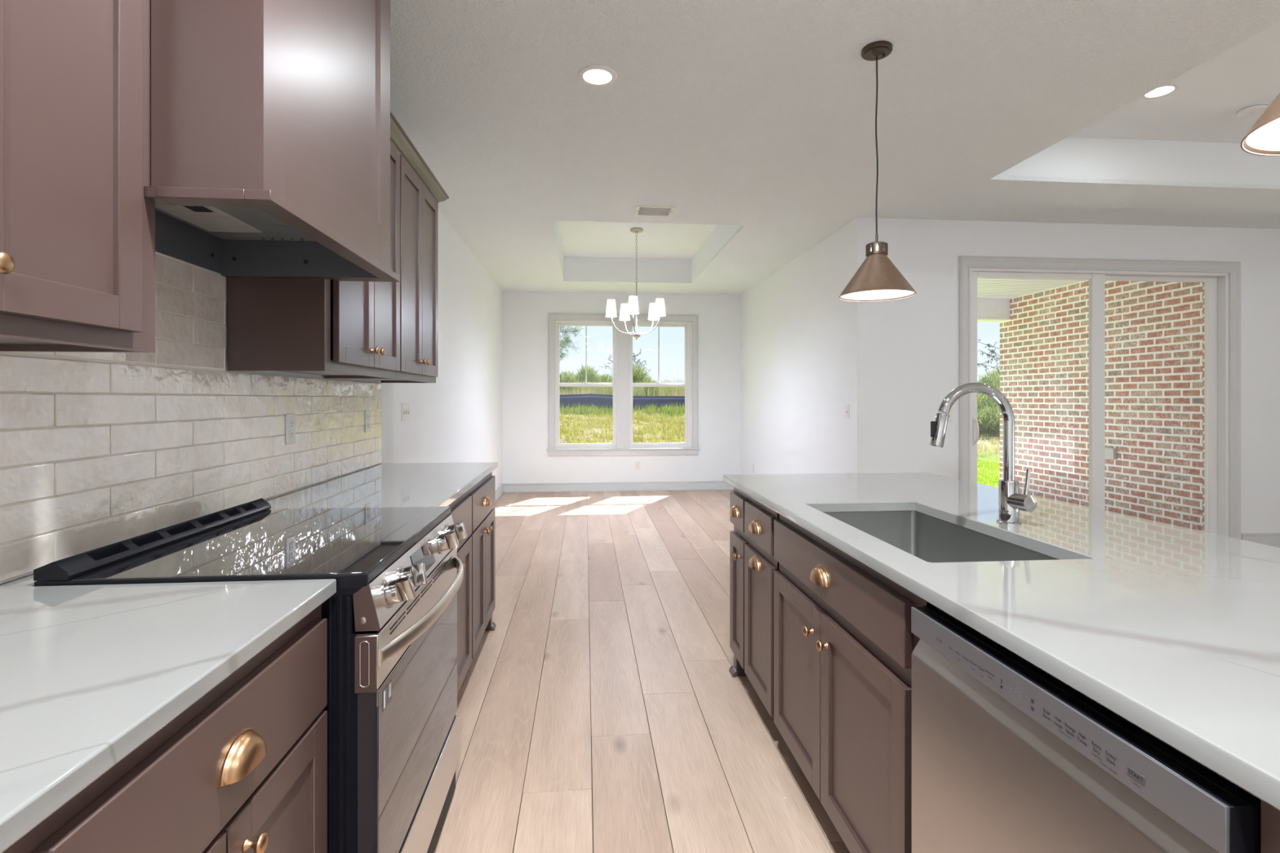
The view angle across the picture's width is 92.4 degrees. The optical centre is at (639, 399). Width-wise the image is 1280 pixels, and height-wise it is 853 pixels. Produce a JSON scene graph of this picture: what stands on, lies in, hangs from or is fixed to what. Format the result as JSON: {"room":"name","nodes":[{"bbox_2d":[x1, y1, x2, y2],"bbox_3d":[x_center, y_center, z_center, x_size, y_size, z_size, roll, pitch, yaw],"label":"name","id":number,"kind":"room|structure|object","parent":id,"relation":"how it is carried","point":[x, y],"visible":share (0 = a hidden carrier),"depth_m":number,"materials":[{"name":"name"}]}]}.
{"room":"kitchen","nodes":[
{"label":"kitchen","id":0,"kind":"room"},
{"bbox_2d":[0,208,502,585],"bbox_3d":[-1.458,-0.333,2.888,0.150,3.200,11.213,0,0,-5],"label":"wall","id":1,"kind":"structure","parent":0,"point":[456,418],"depth_m":5.34,"materials":[{"name":"white paint"}]},
{"bbox_2d":[0,575,35,586],"bbox_3d":[-1.220,0.369,1.539,0.062,0.028,0.764,0,0,-5],"label":"strip","id":2,"kind":"object","parent":1,"relation":"attached to","point":[28,581],"visible":0.12,"depth_m":1.18,"materials":[{"name":"white stone"}]},
{"bbox_2d":[0,0,155,352],"bbox_3d":[-1.014,-0.591,0.785,0.340,1.004,0.760,0,0,-5],"label":"upper cabinet","id":3,"kind":"object","parent":1,"relation":"attached to","point":[77,220],"visible":1,"depth_m":0.98,"materials":[{"name":"paint"}]},
{"bbox_2d":[0,251,382,583],"bbox_3d":[-1.225,-0.020,1.184,0.010,0.746,4.376,0,0,-5],"label":"tile backsplash","id":4,"kind":"structure","parent":1,"relation":"attached to","point":[98,450],"depth_m":1.61,"materials":[{"name":"beige tile"}]},
{"bbox_2d":[285,413,295,444],"bbox_3d":[-1.318,0.113,2.317,0.008,0.114,0.070,0,0,-5],"label":"wall outlet","id":5,"kind":"object","parent":4,"relation":"attached to","point":[290,418],"visible":1,"depth_m":2.31,"materials":[{"name":"white plastic"}]},
{"bbox_2d":[288,419,293,427],"bbox_3d":[-1.316,0.093,2.317,0.004,0.028,0.032,0,0,-5],"label":"socket","id":6,"kind":"object","parent":5,"relation":"attached to","point":[291,421],"depth_m":2.32,"materials":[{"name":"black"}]},
{"bbox_2d":[288,430,293,438],"bbox_3d":[-1.316,0.133,2.317,0.004,0.028,0.032,0,0,-5],"label":"socket","id":7,"kind":"object","parent":5,"relation":"attached to","point":[291,432],"depth_m":2.32,"materials":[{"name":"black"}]},
{"bbox_2d":[364,409,370,432],"bbox_3d":[-1.391,0.112,3.139,0.008,0.114,0.070,0,0,-5],"label":"wall outlet","id":8,"kind":"object","parent":4,"relation":"attached to","point":[367,412],"visible":1,"depth_m":3.13,"materials":[{"name":"white plastic"}]},
{"bbox_2d":[144,0,399,281],"bbox_3d":[-0.999,-0.919,1.548,0.525,1.083,0.818,0,0,-5],"label":"range hood","id":9,"kind":"object","parent":1,"relation":"attached to","point":[270,119],"visible":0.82,"depth_m":1.37,"materials":[{"name":"paint"}]},
{"bbox_2d":[263,224,293,231],"bbox_3d":[-1.029,-0.485,1.746,0.072,0.003,0.072,0,0,-5],"label":"button","id":10,"kind":"object","parent":9,"relation":"on","point":[268,228],"depth_m":1.74,"materials":[{"name":"silver metal"}]},
{"bbox_2d":[227,140,399,378],"bbox_3d":[-1.148,-0.591,2.292,0.340,1.004,0.734,0,0,-5],"label":"upper cabinet","id":11,"kind":"object","parent":1,"relation":"attached to","point":[330,328],"visible":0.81,"depth_m":1.94,"materials":[{"name":"paint"}]},
{"bbox_2d":[390,110,448,203],"bbox_3d":[-1.184,-1.106,2.680,0.358,0.056,1.507,0,0,-5],"label":"crown molding","id":12,"kind":"structure","parent":11,"relation":"on","point":[400,140],"depth_m":2.84,"materials":[{"name":"paint"}]},
{"bbox_2d":[364,155,438,382],"bbox_3d":[-1.213,-0.591,3.016,0.340,1.004,0.716,0,0,-5],"label":"upper cabinet","id":13,"kind":"object","parent":1,"relation":"attached to","point":[419,210],"visible":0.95,"depth_m":2.97,"materials":[{"name":"paint"}]},
{"bbox_2d":[401,402,409,421],"bbox_3d":[-1.460,0.079,3.838,0.016,0.114,0.162,0,0,-5],"label":"light switch","id":14,"kind":"object","parent":1,"relation":"attached to","point":[405,406],"visible":1,"depth_m":3.82,"materials":[{"name":"white plastic"}]},
{"bbox_2d":[495,483,503,502],"bbox_3d":[-1.636,1.206,5.859,0.024,0.122,4.964,0,0,-5],"label":"baseboard","id":15,"kind":"structure","parent":1,"relation":"attached to","point":[499,492],"depth_m":7.94,"materials":[{"name":"white paint"}]},
{"bbox_2d":[502,291,740,483],"bbox_3d":[-0.233,-0.333,8.551,3.297,3.200,0.150,0,0,-5],"label":"wall","id":16,"kind":"structure","parent":0,"point":[525,315],"depth_m":8.46,"materials":[{"name":"white paint"}]},
{"bbox_2d":[555,320,617,448],"bbox_3d":[-0.740,-0.199,8.493,0.845,1.760,0.085,0,0,-5],"label":"window","id":17,"kind":"structure","parent":16,"relation":"in","point":[593,323],"depth_m":8.47,"materials":[{"name":"white plastic"}]},
{"bbox_2d":[502,480,733,493],"bbox_3d":[-0.225,1.206,8.464,3.297,0.122,0.024,0,0,-5],"label":"baseboard","id":18,"kind":"structure","parent":16,"relation":"attached to","point":[695,485],"depth_m":8.45,"materials":[{"name":"white paint"}]},
{"bbox_2d":[617,320,629,448],"bbox_3d":[-0.233,-0.199,8.470,0.176,1.760,0.012,0,0,-5],"label":"trim","id":19,"kind":"structure","parent":16,"relation":"attached to","point":[623,339],"depth_m":8.46,"materials":[{"name":"white paint"}]},
{"bbox_2d":[546,448,700,456],"bbox_3d":[-0.224,0.731,8.479,2.120,0.099,0.075,0,0,-5],"label":"trim","id":20,"kind":"structure","parent":16,"relation":"attached to","point":[591,451],"depth_m":8.46,"materials":[{"name":"white paint"}]},
{"bbox_2d":[548,312,698,448],"bbox_3d":[-0.219,-0.238,8.466,2.073,1.878,0.022,0,0,-5],"label":"trim","id":21,"kind":"structure","parent":16,"relation":"attached to","point":[553,317],"depth_m":8.43,"materials":[{"name":"white paint"}]},
{"bbox_2d":[635,461,640,469],"bbox_3d":[-0.029,0.918,8.490,0.070,0.114,0.008,0,0,-5],"label":"wall outlet","id":22,"kind":"object","parent":16,"relation":"attached to","point":[637,464],"visible":1,"depth_m":8.49,"materials":[{"name":"white plastic"}]},
{"bbox_2d":[629,321,690,448],"bbox_3d":[0.275,-0.199,8.584,0.872,1.760,0.085,0,0,-5],"label":"window","id":23,"kind":"structure","parent":16,"relation":"in","point":[686,384],"depth_m":8.57,"materials":[{"name":"white plastic"}]},
{"bbox_2d":[433,489,849,852],"bbox_3d":[2.878,1.317,3.200,8.938,0.100,11.263,0,0,-5],"label":"floor","id":24,"kind":"structure","parent":0,"point":[602,710],"depth_m":2.52,"materials":[{"name":"brown wood"}]},
{"bbox_2d":[3,604,327,852],"bbox_3d":[-0.864,0.825,0.768,0.654,0.884,0.824,0,0,-5],"label":"base cabinet","id":25,"kind":"object","parent":24,"relation":"on","point":[243,769],"visible":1,"depth_m":0.86,"materials":[{"name":"paint"}]},
{"bbox_2d":[33,497,466,852],"bbox_3d":[-0.836,0.788,1.571,0.700,0.957,0.762,0,0,-5],"label":"range","id":26,"kind":"object","parent":24,"relation":"on","point":[391,708],"visible":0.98,"depth_m":1.35,"materials":[{"name":"black"}]},
{"bbox_2d":[71,506,449,580],"bbox_3d":[-0.849,0.346,1.572,0.544,0.003,0.754,0,0,-5],"label":"cooktop","id":27,"kind":"object","parent":26,"relation":"in","point":[263,543],"depth_m":1.42,"materials":[{"name":"black glass"}]},
{"bbox_2d":[383,690,385,709],"bbox_3d":[-0.523,0.616,1.257,0.001,0.034,0.009,0,0,-5],"label":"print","id":28,"kind":"object","parent":26,"relation":"attached to","point":[384,691],"depth_m":1.26,"materials":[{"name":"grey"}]},
{"bbox_2d":[389,682,391,697],"bbox_3d":[-0.526,0.613,1.293,0.001,0.028,0.013,0,0,-5],"label":"print","id":29,"kind":"object","parent":26,"relation":"attached to","point":[389,682],"depth_m":1.29,"materials":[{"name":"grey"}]},
{"bbox_2d":[448,491,471,693],"bbox_3d":[-1.002,0.825,2.313,0.654,0.884,0.725,0,0,-5],"label":"base cabinet","id":30,"kind":"object","parent":24,"relation":"on","point":[461,508],"visible":0.17,"depth_m":2.57,"materials":[{"name":"paint"}]},
{"bbox_2d":[265,462,497,509],"bbox_3d":[-1.040,0.368,2.675,0.623,0.030,1.464,0,0,-5],"label":"countertop","id":31,"kind":"structure","parent":30,"relation":"on","point":[397,484],"depth_m":2.42,"materials":[{"name":"white stone"}]},
{"bbox_2d":[467,471,496,658],"bbox_3d":[-1.067,0.825,3.039,0.654,0.884,0.729,0,0,-5],"label":"base cabinet","id":32,"kind":"object","parent":24,"relation":"on","point":[483,493],"visible":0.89,"depth_m":2.99,"materials":[{"name":"paint"}]},
{"bbox_2d":[728,487,748,677],"bbox_3d":[0.737,0.825,2.756,0.682,0.884,0.280,0,0,-5],"label":"base cabinet","id":33,"kind":"object","parent":24,"relation":"on","point":[738,539],"visible":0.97,"depth_m":2.72,"materials":[{"name":"paint"}]},
{"bbox_2d":[744,496,777,717],"bbox_3d":[0.768,0.825,2.422,0.680,0.884,0.388,0,0,-5],"label":"base cabinet","id":34,"kind":"object","parent":24,"relation":"on","point":[760,564],"visible":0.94,"depth_m":2.37,"materials":[{"name":"paint"}]},
{"bbox_2d":[773,513,933,852],"bbox_3d":[0.828,0.825,1.737,0.682,0.884,0.982,0,0,-5],"label":"base cabinet","id":35,"kind":"object","parent":24,"relation":"on","point":[845,643],"visible":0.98,"depth_m":1.59,"materials":[{"name":"paint"}]},
{"bbox_2d":[723,472,1279,811],"bbox_3d":[0.995,0.368,1.711,1.006,0.030,2.412,0,0,-5],"label":"countertop","id":36,"kind":"structure","parent":35,"relation":"on","point":[1173,630],"depth_m":1.08,"materials":[{"name":"stone"}]},
{"bbox_2d":[822,510,1060,562],"bbox_3d":[0.785,0.493,1.718,0.441,0.220,0.807,0,0,-5],"label":"sink","id":37,"kind":"object","parent":36,"relation":"in","point":[930,539],"visible":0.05,"depth_m":2.01,"materials":[{"name":"silver metal"}]},
{"bbox_2d":[929,382,1037,524],"bbox_3d":[0.957,0.153,1.723,0.271,0.400,0.103,0,0,-5],"label":"faucet","id":38,"kind":"object","parent":36,"relation":"on","point":[1011,501],"visible":1,"depth_m":1.73,"materials":[{"name":"silver metal"}]},
{"bbox_2d":[911,605,1261,852],"bbox_3d":[0.865,0.836,0.940,0.611,0.862,0.603,0,0,-5],"label":"dishwasher","id":39,"kind":"object","parent":24,"relation":"on","point":[1008,757],"visible":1,"depth_m":0.88,"materials":[{"name":"silver metal"}]},
{"bbox_2d":[1261,800,1279,852],"bbox_3d":[0.946,0.825,0.580,0.653,0.884,0.117,0,0,-5],"label":"end panel","id":40,"kind":"object","parent":24,"relation":"on","point":[1270,816],"visible":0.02,"depth_m":0.60,"materials":[{"name":"paint"}]},
{"bbox_3d":[-0.791,0.825,-0.056,0.655,0.884,0.828,0,0,-5],"label":"base cabinet","id":41,"kind":"object","parent":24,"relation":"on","visible":0},
{"bbox_2d":[0,578,336,852],"bbox_3d":[-0.833,0.368,0.346,0.623,0.030,1.677,0,0,-5],"label":"countertop","id":42,"kind":"structure","parent":41,"relation":"on","point":[89,674],"depth_m":0.83,"materials":[{"name":"stone"}]},
{"bbox_2d":[740,217,875,474],"bbox_3d":[1.649,-0.333,6.859,0.150,3.200,3.854,0,0,-5],"label":"wall","id":43,"kind":"structure","parent":0,"point":[807,353],"depth_m":5.90,"materials":[{"name":"white paint"}]},
{"bbox_2d":[845,404,848,418],"bbox_3d":[1.721,0.103,5.110,0.016,0.114,0.070,0,0,-5],"label":"light switch","id":44,"kind":"object","parent":43,"relation":"attached to","point":[846,406],"visible":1,"depth_m":5.10,"materials":[{"name":"white plastic"}]},
{"bbox_2d":[390,0,1279,295],"bbox_3d":[2.867,-1.633,3.199,8.621,0.345,11.163,0,0,-5],"label":"ceiling","id":45,"kind":"structure","parent":0,"point":[754,120],"depth_m":3.27,"materials":[{"name":"white paint"}]},
{"bbox_2d":[577,65,617,86],"bbox_3d":[-0.192,-1.458,2.770,0.176,0.007,0.176,0,0,-5],"label":"recessed light","id":46,"kind":"object","parent":45,"relation":"in","point":[592,75],"visible":1,"depth_m":2.76,"materials":[{"name":"white plastic"}]},
{"bbox_2d":[605,226,665,339],"bbox_3d":[-0.052,-1.192,6.362,0.609,1.148,0.617,0,0,-5],"label":"chandelier","id":47,"kind":"object","parent":45,"relation":"hanging from","point":[657,308],"visible":1,"depth_m":6.30,"materials":[{"name":"silver metal"}]},
{"bbox_2d":[634,205,675,216],"bbox_3d":[0.112,-1.457,4.753,0.297,0.008,0.224,0,0,-5],"label":"ceiling vent","id":48,"kind":"object","parent":45,"relation":"in","point":[640,210],"visible":1,"depth_m":4.74,"materials":[{"name":"white plastic"}]},
{"bbox_2d":[839,40,915,302],"bbox_3d":[0.988,-0.946,2.560,0.301,1.031,0.301,0,0,-5],"label":"pendant lamp","id":49,"kind":"object","parent":45,"relation":"hanging from","point":[877,278],"visible":1,"depth_m":2.52,"materials":[{"name":"brown metal"}]},
{"bbox_2d":[1140,82,1180,98],"bbox_3d":[2.975,-1.762,3.513,0.176,0.007,0.176,0,0,-5],"label":"recessed light","id":50,"kind":"object","parent":45,"relation":"in","point":[1166,89],"visible":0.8,"depth_m":3.51,"materials":[{"name":"white plastic"}]},
{"bbox_2d":[1236,102,1268,117],"bbox_3d":[3.705,-1.744,3.714,0.137,0.043,0.137,0,0,-5],"label":"smoke detector","id":51,"kind":"object","parent":45,"relation":"attached to","point":[1253,109],"visible":1,"depth_m":3.68,"materials":[{"name":"white plastic"}]},
{"bbox_2d":[1240,93,1279,155],"bbox_3d":[1.126,-0.946,0.936,0.301,1.031,0.301,0,0,-5],"label":"pendant lamp","id":52,"kind":"object","parent":45,"relation":"hanging from","point":[1263,138],"visible":1,"depth_m":1.05,"materials":[{"name":"brown metal"}]},
{"bbox_2d":[875,217,1279,539],"bbox_3d":[4.415,-0.333,5.247,5.074,3.200,0.150,0,0,-5],"label":"wall","id":53,"kind":"structure","parent":0,"point":[917,335],"depth_m":5.04,"materials":[{"name":"white paint"}]},
{"bbox_2d":[938,408,952,422],"bbox_3d":[2.492,0.130,4.992,0.116,0.114,0.016,0,0,-5],"label":"light switch","id":54,"kind":"object","parent":53,"relation":"attached to","point":[950,414],"visible":0.4,"depth_m":5.00,"materials":[{"name":"white plastic"}]},
{"bbox_2d":[970,267,1228,537],"bbox_3d":[3.849,0.096,5.168,2.325,2.342,0.166,0,0,-5],"label":"door","id":55,"kind":"structure","parent":53,"relation":"in","point":[1215,284],"depth_m":5.21,"materials":[{"name":"white plastic"}]},
{"bbox_2d":[958,255,1240,539],"bbox_3d":[3.854,0.050,5.110,2.513,2.435,0.022,0,0,-5],"label":"trim","id":56,"kind":"structure","parent":53,"relation":"attached to","point":[966,263],"depth_m":5.12,"materials":[{"name":"white paint"}]},
{"bbox_2d":[1241,532,1279,547],"bbox_3d":[4.338,1.206,5.152,5.244,0.122,0.024,0,0,-5],"label":"baseboard","id":57,"kind":"structure","parent":53,"relation":"attached to","point":[1268,539],"depth_m":5.24,"materials":[{"name":"white paint"}]},
{"bbox_2d":[1000,280,1202,530],"bbox_3d":[5.671,0.044,7.337,0.200,3.045,3.791,0,0,-5],"label":"brick wall","id":58,"kind":"structure","parent":0,"point":[1153,330],"depth_m":7.17,"materials":[{"name":"red brick"}]},
{"bbox_2d":[977,297,1010,322],"bbox_3d":[3.533,-1.319,8.947,3.774,0.317,0.265,0,0,-5],"label":"beam","id":59,"kind":"structure","parent":58,"relation":"attached to","point":[988,309],"depth_m":8.97,"materials":[{"name":"white paint"}]},
{"bbox_2d":[1105,447,1116,459],"bbox_3d":[5.554,0.642,7.242,0.050,0.130,0.120,0,0,-5],"label":"outlet","id":60,"kind":"object","parent":58,"relation":"attached to","point":[1110,453],"visible":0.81,"depth_m":7.21,"materials":[{"name":"grey plastic"}]},
{"bbox_2d":[1202,282,1204,530],"bbox_3d":[3.642,-0.183,7.163,3.874,3.500,3.804,0,0,-5],"label":"wall","id":61,"kind":"structure","parent":0,"point":[1202,282],"depth_m":5.47,"materials":[{"name":"paint"}]},
{"bbox_2d":[977,277,1085,297],"bbox_3d":[3.985,-1.504,7.247,4.374,0.059,3.711,0,0,-5],"label":"soffit","id":62,"kind":"structure","parent":61,"relation":"attached to","point":[986,287],"depth_m":8.02,"materials":[{"name":"white"}]},
{"label":"outside","id":63,"kind":"structure","parent":0,"visible":0},
{"bbox_2d":[559,408,999,487],"bbox_3d":[8.930,-1.202,68.764,150.000,5.558,164.600,0,0,-5],"label":"ground","id":64,"kind":"structure","parent":63,"point":[987,443],"depth_m":17.98,"materials":[{"name":"plant"}]},
{"bbox_2d":[560,325,582,360],"bbox_3d":[-6.548,-3.665,38.192,6.218,7.534,3.850,0,0,-5],"label":"tree","id":65,"kind":"object","parent":64,"relation":"on","point":[567,340],"visible":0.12,"depth_m":37.48,"materials":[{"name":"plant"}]},
{"bbox_2d":[559,369,586,394],"bbox_3d":[-3.562,-0.553,29.746,2.258,1.843,2.243,0,0,-5],"label":"shrub","id":66,"kind":"object","parent":64,"relation":"on","point":[565,375],"visible":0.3,"depth_m":29.46,"materials":[{"name":"green plant"}]},
{"bbox_2d":[575,364,599,391],"bbox_3d":[-2.618,-0.758,30.935,1.971,2.168,1.996,0,0,-5],"label":"shrub","id":67,"kind":"object","parent":64,"relation":"on","point":[590,377],"visible":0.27,"depth_m":30.60,"materials":[{"name":"green plant"}]},
{"bbox_2d":[592,373,612,390],"bbox_3d":[-1.698,-0.564,30.454,1.884,1.778,1.904,0,0,-5],"label":"shrub","id":68,"kind":"object","parent":64,"relation":"on","point":[605,377],"visible":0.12,"depth_m":30.24,"materials":[{"name":"green plant"}]},
{"bbox_2d":[559,393,684,410],"bbox_3d":[-1.304,0.256,25.888,30.001,1.021,0.319,0,0,-5],"label":"fence","id":69,"kind":"object","parent":64,"relation":"on","point":[597,399],"visible":0.09,"depth_m":25.80,"materials":[{"name":"blue fabric"}]},
{"bbox_2d":[559,401,684,416],"bbox_3d":[2.357,0.353,24.921,19.395,0.689,2.455,0,0,-5],"label":"grass","id":70,"kind":"structure","parent":64,"relation":"on","point":[675,410],"depth_m":24.32,"materials":[{"name":"green plant"}]},
{"bbox_2d":[559,375,684,395],"bbox_3d":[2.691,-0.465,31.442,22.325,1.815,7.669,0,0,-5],"label":"weeds","id":71,"kind":"object","parent":64,"relation":"on","point":[642,392],"visible":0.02,"depth_m":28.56,"materials":[{"name":"green plant"}]},
{"bbox_2d":[599,348,650,373],"bbox_3d":[-0.894,-1.384,36.203,2.992,3.169,1.578,0,0,-5],"label":"tree","id":72,"kind":"object","parent":64,"relation":"on","point":[634,356],"visible":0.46,"depth_m":36.16,"materials":[{"name":"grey plant"}]},
{"bbox_2d":[632,362,652,388],"bbox_3d":[-0.268,-0.839,31.086,2.159,2.157,2.203,0,0,-38],"label":"shrub","id":73,"kind":"object","parent":64,"relation":"on","point":[637,375],"visible":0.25,"depth_m":30.76,"materials":[{"name":"green plant"}]},
{"bbox_2d":[636,379,662,395],"bbox_3d":[0.489,-0.380,29.671,1.605,1.460,1.550,0,0,29],"label":"shrub","id":74,"kind":"object","parent":64,"relation":"on","point":[648,380],"visible":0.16,"depth_m":29.30,"materials":[{"name":"green plant"}]},
{"bbox_2d":[977,392,999,412],"bbox_3d":[10.892,0.390,19.906,1.833,1.331,1.844,0,0,-5],"label":"shrub","id":75,"kind":"object","parent":64,"relation":"on","point":[980,402],"visible":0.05,"depth_m":19.58,"materials":[{"name":"green plant"}]},
{"bbox_2d":[977,451,999,487],"bbox_3d":[6.436,1.351,12.266,9.045,0.189,5.567,0,0,-5],"label":"grass","id":76,"kind":"structure","parent":64,"relation":"on","point":[993,481],"depth_m":12.13,"materials":[{"name":"green plant"}]},
{"bbox_2d":[977,404,999,432],"bbox_3d":[10.615,0.609,18.414,2.278,1.051,2.209,0,0,-5],"label":"shrub","id":77,"kind":"object","parent":64,"relation":"on","point":[988,418],"visible":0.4,"depth_m":17.88,"materials":[{"name":"green plant"}]},
{"bbox_2d":[977,338,999,383],"bbox_3d":[13.732,-0.744,23.491,2.005,3.154,1.052,0,0,-5],"label":"tree","id":78,"kind":"object","parent":64,"relation":"on","point":[988,344],"visible":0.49,"depth_m":23.41,"materials":[{"name":"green plant"}]},
{"bbox_2d":[977,364,999,385],"bbox_3d":[14.473,-0.365,24.371,3.027,2.150,2.933,0,0,-5],"label":"shrub","id":79,"kind":"object","parent":64,"relation":"on","point":[994,372],"visible":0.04,"depth_m":24.51,"materials":[{"name":"green plant"}]},
{"bbox_2d":[977,383,999,408],"bbox_3d":[11.782,0.211,20.718,2.840,1.580,2.806,0,0,-5],"label":"shrub","id":80,"kind":"object","parent":64,"relation":"on","point":[997,387],"visible":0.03,"depth_m":20.25,"materials":[{"name":"green plant"}]},
{"bbox_2d":[977,373,999,391],"bbox_3d":[13.091,-0.058,22.280,2.738,1.892,2.860,0,0,-5],"label":"shrub","id":81,"kind":"object","parent":64,"relation":"on","point":[992,381],"visible":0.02,"depth_m":22.20,"materials":[{"name":"green plant"}]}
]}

